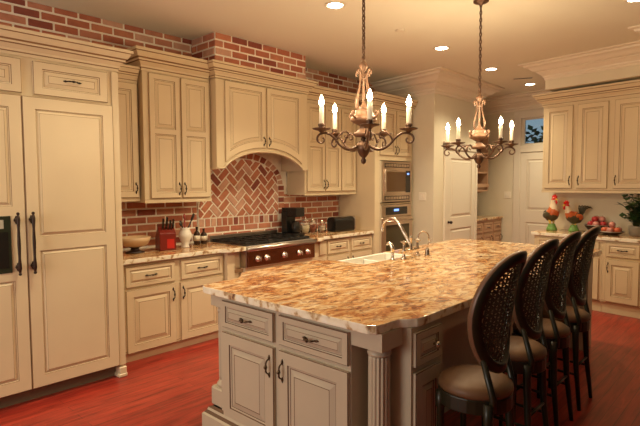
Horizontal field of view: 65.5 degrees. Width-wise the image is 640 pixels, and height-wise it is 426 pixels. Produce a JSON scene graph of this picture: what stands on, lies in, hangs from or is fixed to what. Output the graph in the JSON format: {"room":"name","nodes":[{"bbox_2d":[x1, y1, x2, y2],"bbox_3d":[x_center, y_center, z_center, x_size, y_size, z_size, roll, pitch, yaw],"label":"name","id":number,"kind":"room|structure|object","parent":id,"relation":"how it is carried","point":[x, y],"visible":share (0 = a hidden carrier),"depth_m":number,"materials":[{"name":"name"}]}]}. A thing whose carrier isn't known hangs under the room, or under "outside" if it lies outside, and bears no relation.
{"room":"kitchen","nodes":[
{"label":"kitchen","id":0,"kind":"room"},
{"bbox_2d":[0,0,374,249],"bbox_3d":[-1.126,-0.338,5.883,0.128,3.140,12.100,3,5,43],"label":"wall","id":1,"kind":"structure","parent":0,"point":[137,218],"depth_m":5.05,"materials":[{"name":"red brick"}]},
{"bbox_2d":[117,64,139,201],"bbox_3d":[-1.947,-0.728,4.611,0.357,1.245,0.435,3,5,43],"label":"upper cabinet","id":2,"kind":"object","parent":1,"relation":"attached to","point":[128,75],"visible":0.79,"depth_m":4.61,"materials":[{"name":"beige paint"}]},
{"bbox_2d":[123,45,211,202],"bbox_3d":[-1.529,-0.821,4.972,0.471,1.425,0.852,3,5,43],"label":"upper cabinet","id":3,"kind":"object","parent":1,"relation":"attached to","point":[173,99],"visible":0.94,"depth_m":4.85,"materials":[{"name":"beige paint"}]},
{"bbox_2d":[198,153,283,240],"bbox_3d":[-0.921,-0.222,6.003,0.019,1.026,1.315,3,5,43],"label":"backsplash","id":4,"kind":"structure","parent":1,"relation":"attached to","point":[247,195],"depth_m":6.02,"materials":[{"name":"red brick"}]},
{"bbox_2d":[207,59,318,170],"bbox_3d":[-0.738,-1.033,5.727,0.544,1.087,1.542,3,5,43],"label":"range hood","id":5,"kind":"object","parent":1,"relation":"attached to","point":[245,119],"visible":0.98,"depth_m":5.47,"materials":[{"name":"beige paint"}]},
{"bbox_2d":[287,86,359,195],"bbox_3d":[0.072,-0.935,6.721,0.431,1.375,1.032,3,5,43],"label":"upper cabinet","id":6,"kind":"object","parent":1,"relation":"attached to","point":[332,171],"visible":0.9,"depth_m":6.56,"materials":[{"name":"beige paint"}]},
{"bbox_2d":[191,32,305,78],"bbox_3d":[-0.782,-1.734,5.754,0.440,0.339,1.343,3,5,43],"label":"wall","id":7,"kind":"structure","parent":0,"point":[215,45],"depth_m":5.43,"materials":[{"name":"red brick"}]},
{"bbox_2d":[0,310,639,425],"bbox_3d":[2.944,1.425,3.161,9.880,0.100,13.500,3,5,43],"label":"floor","id":8,"kind":"structure","parent":0,"point":[174,387],"depth_m":3.73,"materials":[{"name":"red wood"}]},
{"bbox_2d":[0,24,132,408],"bbox_3d":[-2.317,0.041,3.819,0.916,2.634,1.466,3,5,43],"label":"refrigerator","id":9,"kind":"object","parent":8,"relation":"on","point":[62,316],"visible":1,"depth_m":3.66,"materials":[{"name":"beige paint"}]},
{"bbox_2d":[123,253,223,362],"bbox_3d":[-1.580,0.855,4.870,0.646,0.880,1.168,3,5,43],"label":"base cabinet","id":10,"kind":"object","parent":8,"relation":"on","point":[167,308],"visible":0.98,"depth_m":4.64,"materials":[{"name":"beige paint"}]},
{"bbox_2d":[123,242,245,264],"bbox_3d":[-1.490,0.390,4.896,0.721,0.044,1.370,3,5,43],"label":"countertop","id":11,"kind":"structure","parent":10,"relation":"on","point":[151,254],"depth_m":4.82,"materials":[{"name":"stone"}]},
{"bbox_2d":[122,235,150,253],"bbox_3d":[-1.762,0.303,4.737,0.292,0.150,0.292,3,5,43],"label":"serving bowl","id":12,"kind":"object","parent":11,"relation":"on","point":[135,242],"visible":0.92,"depth_m":4.67,"materials":[{"name":"brown ceramic"}]},
{"bbox_2d":[155,226,175,250],"bbox_3d":[-1.539,0.250,4.960,0.160,0.228,0.182,-2,4,-32],"label":"knife block","id":13,"kind":"object","parent":11,"relation":"on","point":[165,239],"visible":0.94,"depth_m":4.89,"materials":[{"name":"red wood"}]},
{"bbox_2d":[179,227,191,247],"bbox_3d":[-1.387,0.251,5.123,0.131,0.205,0.132,3,5,43],"label":"jug","id":14,"kind":"object","parent":11,"relation":"on","point":[185,235],"visible":1,"depth_m":5.08,"materials":[{"name":"white ceramic"}]},
{"bbox_2d":[193,227,199,244],"bbox_3d":[-1.325,0.245,5.352,0.070,0.190,0.071,3,5,43],"label":"bottle","id":15,"kind":"object","parent":11,"relation":"on","point":[196,236],"visible":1,"depth_m":5.33,"materials":[{"name":"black glass"}]},
{"bbox_2d":[200,228,206,243],"bbox_3d":[-1.272,0.252,5.440,0.070,0.165,0.071,3,5,43],"label":"bottle","id":16,"kind":"object","parent":11,"relation":"on","point":[203,236],"visible":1,"depth_m":5.42,"materials":[{"name":"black glass"}]},
{"bbox_2d":[208,230,316,267],"bbox_3d":[-0.642,0.397,5.747,0.755,0.295,1.020,3,5,43],"label":"rangetop","id":17,"kind":"object","parent":11,"relation":"on","point":[268,247],"visible":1,"depth_m":5.56,"materials":[{"name":"metal"}]},
{"bbox_2d":[223,252,242,280],"bbox_3d":[-1.110,0.824,5.372,0.650,0.880,0.200,3,5,43],"label":"base cabinet","id":18,"kind":"object","parent":8,"relation":"on","point":[232,270],"visible":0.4,"depth_m":5.10,"materials":[{"name":"beige paint"}]},
{"bbox_2d":[240,258,312,275],"bbox_3d":[-0.662,0.890,5.795,0.736,0.694,1.020,3,5,43],"label":"base cabinet","id":19,"kind":"object","parent":8,"relation":"on","point":[308,259],"visible":0.02,"depth_m":5.49,"materials":[{"name":"beige paint"}]},
{"bbox_2d":[313,234,371,260],"bbox_3d":[0.090,0.743,6.664,0.646,0.880,1.275,3,5,43],"label":"base cabinet","id":20,"kind":"object","parent":8,"relation":"on","point":[336,249],"visible":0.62,"depth_m":6.47,"materials":[{"name":"beige paint"}]},
{"bbox_2d":[297,229,373,241],"bbox_3d":[0.111,0.282,6.616,0.721,0.044,1.275,3,5,43],"label":"countertop","id":21,"kind":"structure","parent":20,"relation":"on","point":[319,236],"depth_m":6.48,"materials":[{"name":"stone"}]},
{"bbox_2d":[281,207,304,234],"bbox_3d":[-0.339,0.105,6.290,0.240,0.350,0.186,2,4,35],"label":"coffee maker","id":22,"kind":"object","parent":21,"relation":"on","point":[289,225],"visible":0.98,"depth_m":6.24,"materials":[{"name":"black plastic"}]},
{"bbox_2d":[300,217,309,233],"bbox_3d":[-0.191,0.158,6.452,0.123,0.224,0.124,3,5,43],"label":"glass jar","id":23,"kind":"object","parent":21,"relation":"on","point":[306,230],"visible":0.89,"depth_m":6.40,"materials":[{"name":"white"}]},
{"bbox_2d":[309,218,316,232],"bbox_3d":[-0.098,0.165,6.612,0.109,0.190,0.110,3,5,43],"label":"glass jar","id":24,"kind":"object","parent":21,"relation":"on","point":[313,225],"visible":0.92,"depth_m":6.57,"materials":[{"name":"white"}]},
{"bbox_2d":[318,220,325,231],"bbox_3d":[0.027,0.174,6.688,0.109,0.162,0.110,3,5,43],"label":"glass jar","id":25,"kind":"object","parent":21,"relation":"on","point":[321,226],"visible":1,"depth_m":6.64,"materials":[{"name":"white"}]},
{"bbox_2d":[327,216,355,231],"bbox_3d":[0.302,0.144,6.864,0.396,0.200,0.184,-3,4,-41],"label":"toaster","id":26,"kind":"object","parent":21,"relation":"on","point":[340,223],"visible":1,"depth_m":6.76,"materials":[{"name":"black plastic"}]},
{"bbox_2d":[339,91,417,253],"bbox_3d":[0.839,-0.262,7.343,0.746,2.800,1.036,3,5,43],"label":"tall cabinet","id":27,"kind":"object","parent":8,"relation":"on","point":[364,205],"visible":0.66,"depth_m":7.00,"materials":[{"name":"beige paint"}]},
{"bbox_2d":[380,161,411,202],"bbox_3d":[0.949,-0.460,7.351,0.504,0.585,0.771,3,5,43],"label":"microwave","id":28,"kind":"object","parent":27,"relation":"in","point":[395,177],"visible":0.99,"depth_m":7.14,"materials":[{"name":"metal"}]},
{"bbox_2d":[379,204,412,252],"bbox_3d":[0.968,0.287,7.380,0.547,0.840,0.771,3,5,43],"label":"wall oven","id":29,"kind":"object","parent":27,"relation":"in","point":[392,233],"visible":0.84,"depth_m":7.18,"materials":[{"name":"metal"}]},
{"bbox_2d":[202,258,592,425],"bbox_3d":[0.932,0.898,3.941,1.494,0.880,3.410,3,5,43],"label":"kitchen island","id":30,"kind":"object","parent":8,"relation":"on","point":[276,368],"visible":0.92,"depth_m":2.60,"materials":[{"name":"beige paint"}]},
{"bbox_2d":[203,239,601,334],"bbox_3d":[0.923,0.427,4.067,1.635,0.044,3.595,3,5,43],"label":"island countertop","id":31,"kind":"structure","parent":30,"relation":"on","point":[379,297],"depth_m":3.12,"materials":[{"name":"stone"}]},
{"bbox_2d":[338,252,409,263],"bbox_3d":[0.480,0.504,4.358,0.300,0.222,0.696,3,5,43],"label":"sink","id":32,"kind":"object","parent":31,"relation":"in","point":[378,257],"visible":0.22,"depth_m":4.48,"materials":[{"name":"white ceramic"}]},
{"bbox_2d":[385,241,394,259],"bbox_3d":[0.598,0.319,4.222,0.083,0.157,0.045,3,5,43],"label":"sprayer","id":33,"kind":"object","parent":31,"relation":"on","point":[390,244],"visible":1,"depth_m":4.20,"materials":[{"name":"silver metal"}]},
{"bbox_2d":[381,217,420,258],"bbox_3d":[0.692,0.209,4.429,0.337,0.350,0.285,3,5,43],"label":"bridge faucet","id":34,"kind":"object","parent":31,"relation":"on","point":[417,240],"visible":1,"depth_m":4.37,"materials":[{"name":"silver metal"}]},
{"bbox_2d":[417,230,429,254],"bbox_3d":[0.928,0.269,4.498,0.125,0.222,0.039,0,3,2],"label":"tap","id":35,"kind":"object","parent":31,"relation":"on","point":[423,230],"visible":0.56,"depth_m":4.49,"materials":[{"name":"silver metal"}]},
{"bbox_2d":[425,239,431,255],"bbox_3d":[0.966,0.306,4.448,0.053,0.153,0.055,3,5,43],"label":"soap dispenser","id":36,"kind":"object","parent":31,"relation":"on","point":[427,248],"visible":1,"depth_m":4.44,"materials":[{"name":"silver metal"}]},
{"bbox_2d":[435,250,527,425],"bbox_3d":[0.763,0.796,2.362,0.402,1.272,0.400,3,5,43],"label":"bar stool","id":37,"kind":"object","parent":8,"relation":"on","point":[484,390],"visible":1,"depth_m":2.23,"materials":[{"name":"black wood"}]},
{"bbox_2d":[477,215,502,241],"bbox_3d":[2.775,0.552,9.084,0.656,0.954,1.270,3,5,43],"label":"hutch","id":38,"kind":"object","parent":8,"relation":"on","point":[488,227],"visible":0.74,"depth_m":8.96,"materials":[{"name":"orange paint"}]},
{"bbox_2d":[482,238,559,425],"bbox_3d":[1.138,0.766,2.845,0.402,1.272,0.400,3,5,43],"label":"bar stool","id":39,"kind":"object","parent":8,"relation":"on","point":[528,356],"visible":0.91,"depth_m":2.70,"materials":[{"name":"black wood"}]},
{"bbox_2d":[512,231,581,425],"bbox_3d":[1.470,0.741,3.246,0.402,1.272,0.400,3,5,43],"label":"bar stool","id":40,"kind":"object","parent":8,"relation":"on","point":[557,333],"visible":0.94,"depth_m":3.10,"materials":[{"name":"black wood"}]},
{"bbox_2d":[534,235,602,311],"bbox_3d":[3.347,0.737,6.518,0.656,0.880,0.848,-3,4,-39],"label":"base cabinet","id":41,"kind":"object","parent":8,"relation":"on","point":[538,239],"visible":0.06,"depth_m":6.06,"materials":[{"name":"beige paint"}]},
{"bbox_2d":[531,229,639,242],"bbox_3d":[3.549,0.286,6.273,0.654,0.044,1.505,-3,4,-39],"label":"countertop","id":42,"kind":"structure","parent":41,"relation":"on","point":[624,237],"depth_m":6.09,"materials":[{"name":"stone"}]},
{"bbox_2d":[543,194,559,230],"bbox_3d":[3.143,-0.012,6.814,0.179,0.491,0.297,-1,4,-19],"label":"rooster figurine","id":43,"kind":"object","parent":42,"relation":"on","point":[552,213],"visible":1,"depth_m":6.72,"materials":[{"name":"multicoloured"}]},
{"bbox_2d":[563,200,591,231],"bbox_3d":[3.396,0.038,6.587,0.413,0.415,0.170,-1,3,-7],"label":"rooster figurine","id":44,"kind":"object","parent":42,"relation":"on","point":[573,217],"visible":0.99,"depth_m":6.55,"materials":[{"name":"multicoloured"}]},
{"bbox_2d":[584,224,609,232],"bbox_3d":[3.602,0.201,6.452,0.328,0.105,0.330,3,5,43],"label":"fruit bowl","id":45,"kind":"object","parent":42,"relation":"on","point":[588,227],"visible":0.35,"depth_m":6.36,"materials":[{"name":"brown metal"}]},
{"bbox_2d":[599,216,605,221],"bbox_3d":[3.636,0.076,6.412,0.082,0.082,0.084,3,5,43],"label":"fruit","id":46,"kind":"object","parent":45,"relation":"in","point":[602,218],"visible":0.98,"depth_m":6.38,"materials":[{"name":"red food"}]},
{"bbox_2d":[600,231,624,235],"bbox_3d":[3.599,0.246,6.143,0.288,0.050,0.290,3,5,43],"label":"fruit bowl","id":47,"kind":"object","parent":42,"relation":"on","point":[603,232],"visible":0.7,"depth_m":6.05,"materials":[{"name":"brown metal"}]},
{"bbox_3d":[3.599,0.205,6.140,0.073,0.073,0.074,3,5,43],"label":"fruit","id":48,"kind":"object","parent":47,"relation":"in","visible":0},
{"bbox_2d":[609,221,615,226],"bbox_3d":[3.612,0.138,6.151,0.074,0.074,0.076,3,5,43],"label":"fruit","id":49,"kind":"object","parent":48,"relation":"on","point":[611,224],"visible":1,"depth_m":6.12,"materials":[{"name":"red food"}]},
{"bbox_2d":[614,193,639,235],"bbox_3d":[3.854,0.020,5.977,0.454,0.519,0.443,0,3,-3],"label":"potted plant","id":50,"kind":"object","parent":42,"relation":"on","point":[634,216],"visible":1,"depth_m":5.99,"materials":[{"name":"green plant"}]},
{"bbox_2d":[537,226,600,410],"bbox_3d":[1.786,0.719,3.593,0.402,1.272,0.400,3,5,43],"label":"bar stool","id":51,"kind":"object","parent":8,"relation":"on","point":[579,319],"visible":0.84,"depth_m":3.45,"materials":[{"name":"black wood"}]},
{"bbox_2d":[601,240,639,318],"bbox_3d":[3.812,0.768,5.947,0.656,0.880,0.620,-3,4,-39],"label":"base cabinet","id":52,"kind":"object","parent":8,"relation":"on","point":[620,282],"visible":1,"depth_m":5.84,"materials":[{"name":"beige paint"}]},
{"bbox_2d":[25,0,639,97],"bbox_3d":[2.929,-1.809,2.972,9.880,0.100,13.500,3,5,43],"label":"ceiling","id":53,"kind":"structure","parent":0,"point":[514,32],"depth_m":5.01,"materials":[{"name":"paint"}]},
{"bbox_2d":[324,1,345,9],"bbox_3d":[0.133,-1.823,4.371,0.190,0.009,0.190,3,5,43],"label":"recessed light","id":54,"kind":"object","parent":53,"relation":"in","point":[334,5],"visible":1,"depth_m":4.37,"materials":[{"name":"beige"}]},
{"bbox_2d":[312,0,417,163],"bbox_3d":[0.274,-1.034,3.159,0.651,1.444,0.654,3,5,43],"label":"chandelier","id":55,"kind":"object","parent":53,"relation":"hanging from","point":[364,117],"visible":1,"depth_m":3.12,"materials":[{"name":"orange metal"}]},
{"bbox_2d":[319,106,323,122],"bbox_3d":[0.010,-0.604,3.066,0.029,0.108,0.029,3,5,43],"label":"candle","id":56,"kind":"object","parent":55,"relation":"on","point":[321,108],"depth_m":3.05,"materials":[{"name":"beige wax"}]},
{"bbox_2d":[333,113,336,128],"bbox_3d":[0.101,-0.624,3.388,0.029,0.108,0.029,3,5,43],"label":"candle","id":57,"kind":"object","parent":55,"relation":"on","point":[334,114],"depth_m":3.38,"materials":[{"name":"beige wax"}]},
{"bbox_2d":[367,101,371,118],"bbox_3d":[0.288,-0.595,2.880,0.029,0.108,0.029,3,5,43],"label":"candle","id":58,"kind":"object","parent":55,"relation":"on","point":[369,103],"depth_m":2.87,"materials":[{"name":"beige wax"}]},
{"bbox_2d":[382,113,385,128],"bbox_3d":[0.435,-0.626,3.401,0.029,0.108,0.029,3,5,43],"label":"candle","id":59,"kind":"object","parent":55,"relation":"on","point":[383,114],"depth_m":3.39,"materials":[{"name":"beige wax"}]},
{"bbox_2d":[406,106,410,122],"bbox_3d":[0.551,-0.608,3.087,0.029,0.108,0.029,3,5,43],"label":"candle","id":60,"kind":"object","parent":55,"relation":"on","point":[408,117],"depth_m":3.07,"materials":[{"name":"beige wax"}]},
{"bbox_2d":[433,46,449,50],"bbox_3d":[1.412,-1.910,5.774,0.190,0.009,0.190,3,5,43],"label":"recessed light","id":61,"kind":"object","parent":53,"relation":"in","point":[438,48],"visible":1,"depth_m":5.78,"materials":[{"name":"beige"}]},
{"bbox_2d":[442,0,517,168],"bbox_3d":[1.370,-1.107,4.327,0.649,1.444,0.655,3,5,43],"label":"chandelier","id":62,"kind":"object","parent":53,"relation":"hanging from","point":[479,134],"visible":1,"depth_m":4.31,"materials":[{"name":"orange metal"}]},
{"bbox_2d":[446,130,448,141],"bbox_3d":[1.159,-0.694,4.514,0.029,0.108,0.029,3,5,43],"label":"candle","id":63,"kind":"object","parent":62,"relation":"on","point":[447,132],"depth_m":4.50,"materials":[{"name":"beige wax"}]},
{"bbox_2d":[457,126,459,138],"bbox_3d":[1.163,-0.675,4.179,0.029,0.108,0.029,3,5,43],"label":"candle","id":64,"kind":"object","parent":62,"relation":"on","point":[458,127],"depth_m":4.17,"materials":[{"name":"beige wax"}]},
{"bbox_2d":[499,124,502,137],"bbox_3d":[1.482,-0.670,4.079,0.029,0.108,0.029,3,5,43],"label":"candle","id":65,"kind":"object","parent":62,"relation":"on","point":[500,126],"depth_m":4.07,"materials":[{"name":"beige wax"}]},
{"bbox_2d":[510,128,512,139],"bbox_3d":[1.676,-0.687,4.352,0.029,0.108,0.029,3,5,43],"label":"candle","id":66,"kind":"object","parent":62,"relation":"on","point":[511,129],"depth_m":4.34,"materials":[{"name":"beige wax"}]},
{"bbox_2d":[484,67,498,70],"bbox_3d":[2.356,-1.977,6.847,0.190,0.009,0.190,3,5,43],"label":"recessed light","id":67,"kind":"object","parent":53,"relation":"in","point":[491,68],"visible":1,"depth_m":6.84,"materials":[{"name":"beige"}]},
{"bbox_2d":[512,77,533,79],"bbox_3d":[3.034,-2.015,7.444,0.300,0.009,0.100,1,4,18],"label":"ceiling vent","id":68,"kind":"object","parent":53,"relation":"in","point":[521,77],"visible":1,"depth_m":7.44,"materials":[{"name":"beige metal"}]},
{"bbox_2d":[624,0,639,2],"bbox_3d":[2.706,-1.827,4.246,0.190,0.009,0.190,3,5,43],"label":"recessed light","id":69,"kind":"object","parent":53,"relation":"in","point":[626,1],"visible":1,"depth_m":4.30,"materials":[{"name":"beige"}]},
{"bbox_2d":[410,93,477,246],"bbox_3d":[1.716,-0.483,8.155,1.149,3.140,1.415,3,5,43],"label":"wall","id":70,"kind":"structure","parent":0,"point":[431,115],"depth_m":7.40,"materials":[{"name":"beige paint"}]},
{"bbox_2d":[419,193,425,200],"bbox_3d":[1.524,-0.243,7.410,0.011,0.120,0.136,-3,4,-39],"label":"switch plate","id":71,"kind":"object","parent":70,"relation":"attached to","point":[422,196],"visible":1,"depth_m":7.41,"materials":[{"name":"beige plastic"}]},
{"bbox_2d":[370,67,504,103],"bbox_3d":[1.829,-1.907,7.925,1.393,0.269,2.087,3,5,43],"label":"trim","id":72,"kind":"structure","parent":70,"relation":"attached to","point":[439,80],"depth_m":7.38,"materials":[{"name":"beige wood"}]},
{"bbox_2d":[443,141,477,240],"bbox_3d":[2.248,0.003,7.844,0.088,2.200,1.130,3,5,43],"label":"door","id":73,"kind":"structure","parent":70,"relation":"in","point":[460,176],"depth_m":7.81,"materials":[{"name":"beige wood"}]},
{"bbox_2d":[477,108,543,241],"bbox_3d":[5.337,-0.436,7.057,0.120,3.140,7.780,-3,4,-39],"label":"wall","id":74,"kind":"structure","parent":0,"point":[492,202],"depth_m":9.35,"materials":[{"name":"beige paint"}]},
{"bbox_2d":[477,130,488,192],"bbox_3d":[2.551,-0.891,9.167,0.730,1.270,1.000,3,5,43],"label":"wall shelf","id":75,"kind":"object","parent":74,"relation":"attached to","point":[482,182],"visible":0.13,"depth_m":9.31,"materials":[{"name":"orange paint"}]},
{"bbox_2d":[504,192,510,197],"bbox_3d":[3.483,-0.334,9.244,0.011,0.120,0.136,-3,4,-39],"label":"switch plate","id":76,"kind":"object","parent":74,"relation":"attached to","point":[506,194],"visible":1,"depth_m":9.24,"materials":[{"name":"beige plastic"}]},
{"bbox_2d":[478,89,550,115],"bbox_3d":[4.502,-1.903,7.652,0.310,0.269,5.680,-3,4,-39],"label":"trim","id":77,"kind":"structure","parent":74,"relation":"attached to","point":[523,101],"depth_m":8.96,"materials":[{"name":"beige"}]},
{"bbox_2d":[512,109,548,243],"bbox_3d":[3.873,-0.387,8.746,0.030,2.860,1.020,-3,4,-39],"label":"door","id":78,"kind":"structure","parent":74,"relation":"in","point":[529,203],"depth_m":8.93,"materials":[{"name":"beige wood"}]},
{"bbox_2d":[522,116,543,144],"bbox_3d":[3.911,-1.448,8.719,0.040,0.480,0.760,-3,4,-39],"label":"window","id":79,"kind":"structure","parent":74,"relation":"in","point":[532,128],"depth_m":8.86,"materials":[{"name":"beige"}]},
{"bbox_2d":[545,65,639,91],"bbox_3d":[3.633,-1.778,6.168,0.489,0.340,1.460,-3,4,-39],"label":"wall","id":80,"kind":"structure","parent":0,"point":[629,73],"depth_m":6.13,"materials":[{"name":"beige paint"}]},
{"bbox_2d":[518,40,639,80],"bbox_3d":[3.459,-1.840,6.182,0.738,0.215,1.708,-3,4,-39],"label":"trim","id":81,"kind":"structure","parent":80,"relation":"attached to","point":[626,54],"depth_m":6.05,"materials":[{"name":"beige wood"}]},
{"bbox_2d":[548,91,639,232],"bbox_3d":[3.848,-0.397,6.508,0.160,3.140,1.640,-3,4,-39],"label":"wall","id":82,"kind":"structure","parent":0,"point":[602,204],"depth_m":6.62,"materials":[{"name":"beige paint"}]},
{"bbox_2d":[532,79,639,192],"bbox_3d":[3.582,-0.921,6.329,0.428,1.330,1.642,-3,4,-39],"label":"upper cabinet","id":83,"kind":"object","parent":82,"relation":"attached to","point":[591,135],"visible":1,"depth_m":6.29,"materials":[{"name":"beige paint"}]},
{"bbox_3d":[3.544,0.141,6.386,0.082,0.082,0.084,3,5,43],"label":"fruit","id":84,"kind":"object","parent":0,"visible":0},
{"bbox_2d":[591,216,598,221],"bbox_3d":[3.555,0.075,6.431,0.082,0.082,0.084,3,5,43],"label":"fruit","id":85,"kind":"object","parent":84,"relation":"on","point":[594,218],"visible":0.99,"depth_m":6.41,"materials":[{"name":"red food"}]},
{"bbox_3d":[4.786,-0.298,4.743,2.401,3.140,1.891,3,5,43],"label":"wall","id":86,"kind":"structure","parent":0,"visible":0},
{"bbox_2d":[628,25,639,34],"bbox_3d":[4.139,-1.734,4.299,0.648,0.215,2.448,-3,4,-39],"label":"trim","id":87,"kind":"structure","parent":86,"relation":"attached to","point":[636,29],"depth_m":5.01,"materials":[{"name":"beige wood"}]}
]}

